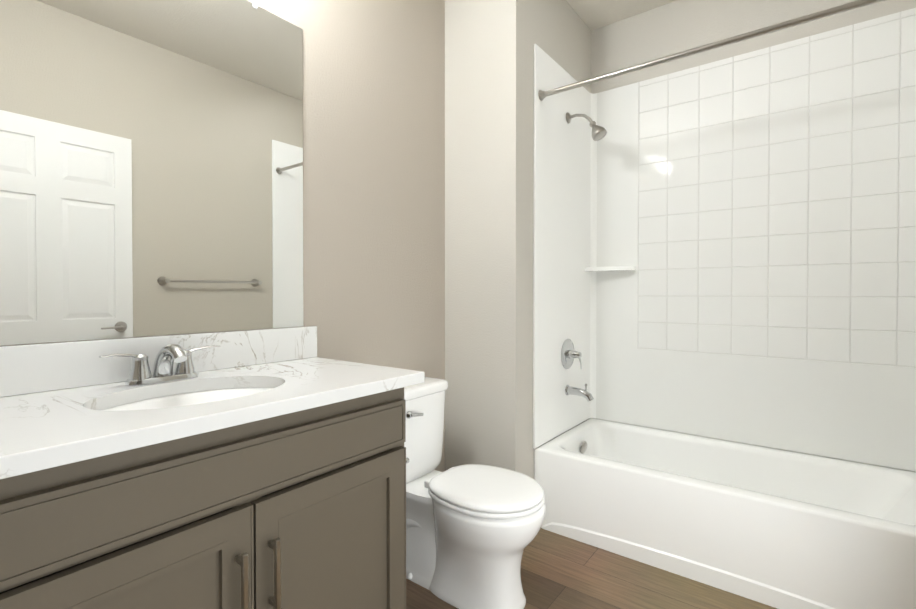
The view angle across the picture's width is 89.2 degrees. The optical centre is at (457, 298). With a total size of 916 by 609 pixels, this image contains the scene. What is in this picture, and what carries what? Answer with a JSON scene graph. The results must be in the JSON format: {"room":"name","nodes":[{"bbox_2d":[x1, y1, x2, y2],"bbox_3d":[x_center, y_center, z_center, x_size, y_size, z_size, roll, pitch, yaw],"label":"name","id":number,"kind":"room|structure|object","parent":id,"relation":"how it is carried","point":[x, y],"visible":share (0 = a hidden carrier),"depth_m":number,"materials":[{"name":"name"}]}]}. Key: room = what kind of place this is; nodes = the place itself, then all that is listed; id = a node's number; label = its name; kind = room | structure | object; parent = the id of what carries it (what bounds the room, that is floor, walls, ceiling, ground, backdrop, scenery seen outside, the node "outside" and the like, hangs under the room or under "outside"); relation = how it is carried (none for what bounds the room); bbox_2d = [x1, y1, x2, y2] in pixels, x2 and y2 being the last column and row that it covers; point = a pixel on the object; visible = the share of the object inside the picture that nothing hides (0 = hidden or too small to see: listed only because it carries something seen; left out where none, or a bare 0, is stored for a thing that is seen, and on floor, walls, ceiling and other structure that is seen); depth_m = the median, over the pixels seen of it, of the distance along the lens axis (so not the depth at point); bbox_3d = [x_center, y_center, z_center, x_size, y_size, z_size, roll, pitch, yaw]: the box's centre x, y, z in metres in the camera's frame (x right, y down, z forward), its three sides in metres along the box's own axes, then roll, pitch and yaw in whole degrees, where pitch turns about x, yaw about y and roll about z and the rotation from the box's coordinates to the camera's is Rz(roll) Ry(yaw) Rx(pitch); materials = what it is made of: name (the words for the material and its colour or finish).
{"room":"bathroom","nodes":[
{"label":"bathroom","id":0,"kind":"room"},
{"bbox_2d":[2,0,915,478],"bbox_3d":[0.472,-0.245,0.484,3.490,2.820,4.570,0,1,37],"label":"wall","id":1,"kind":"structure","parent":0,"point":[418,184],"depth_m":2.25,"materials":[{"name":"beige paint"}]},
{"bbox_2d":[0,0,303,345],"bbox_3d":[-0.940,-0.458,1.301,0.008,1.133,1.158,0,1,37],"label":"mirror","id":2,"kind":"object","parent":1,"relation":"attached to","point":[151,167],"visible":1,"depth_m":1.35,"materials":[{"name":"clear glass"}]},
{"bbox_2d":[533,8,915,471],"bbox_3d":[1.210,-0.257,2.166,1.519,2.023,0.760,0,1,37],"label":"wall panels","id":3,"kind":"object","parent":1,"relation":"attached to","point":[724,249],"visible":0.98,"depth_m":2.39,"materials":[{"name":"white tile"}]},
{"bbox_2d":[561,112,606,401],"bbox_3d":[0.706,-0.241,2.558,0.220,1.615,0.172,0,1,37],"label":"trim","id":4,"kind":"structure","parent":3,"relation":"attached to","point":[569,354],"depth_m":2.58,"materials":[{"name":"silver metal"}]},
{"bbox_2d":[538,0,884,100],"bbox_3d":[1.013,-1.026,1.899,1.495,0.052,0.052,0,1,37],"label":"curtain rod","id":5,"kind":"object","parent":3,"relation":"attached to","point":[542,95],"visible":1,"depth_m":1.86,"materials":[{"name":"silver metal"}]},
{"bbox_2d":[406,528,776,608],"bbox_3d":[0.472,1.215,0.500,3.490,0.100,4.570,0,1,37],"label":"floor","id":6,"kind":"structure","parent":0,"point":[558,571],"depth_m":1.86,"materials":[{"name":"brown wood"}]},
{"bbox_2d":[0,326,424,608],"bbox_3d":[-0.700,0.635,1.163,0.574,1.045,1.210,0,1,37],"label":"bathroom vanity","id":7,"kind":"object","parent":6,"relation":"on","point":[257,469],"visible":1,"depth_m":1.08,"materials":[{"name":"brown paint"}]},
{"bbox_2d":[404,377,545,608],"bbox_3d":[-0.016,0.762,1.881,0.776,0.774,0.431,0,1,37],"label":"toilet","id":8,"kind":"object","parent":6,"relation":"on","point":[472,530],"visible":0.77,"depth_m":1.74,"materials":[{"name":"white ceramic"}]},
{"bbox_2d":[534,418,915,608],"bbox_3d":[1.211,0.951,2.181,1.516,0.390,0.753,0,1,37],"label":"bathtub","id":9,"kind":"object","parent":6,"relation":"on","point":[779,528],"visible":0.96,"depth_m":1.97,"materials":[{"name":"white ceramic"}]},
{"bbox_2d":[566,0,676,30],"bbox_3d":[0.472,-1.705,0.467,3.490,0.100,4.570,0,1,37],"label":"ceiling","id":10,"kind":"structure","parent":0,"point":[594,14],"depth_m":2.69,"materials":[{"name":"beige paint"}]}
]}

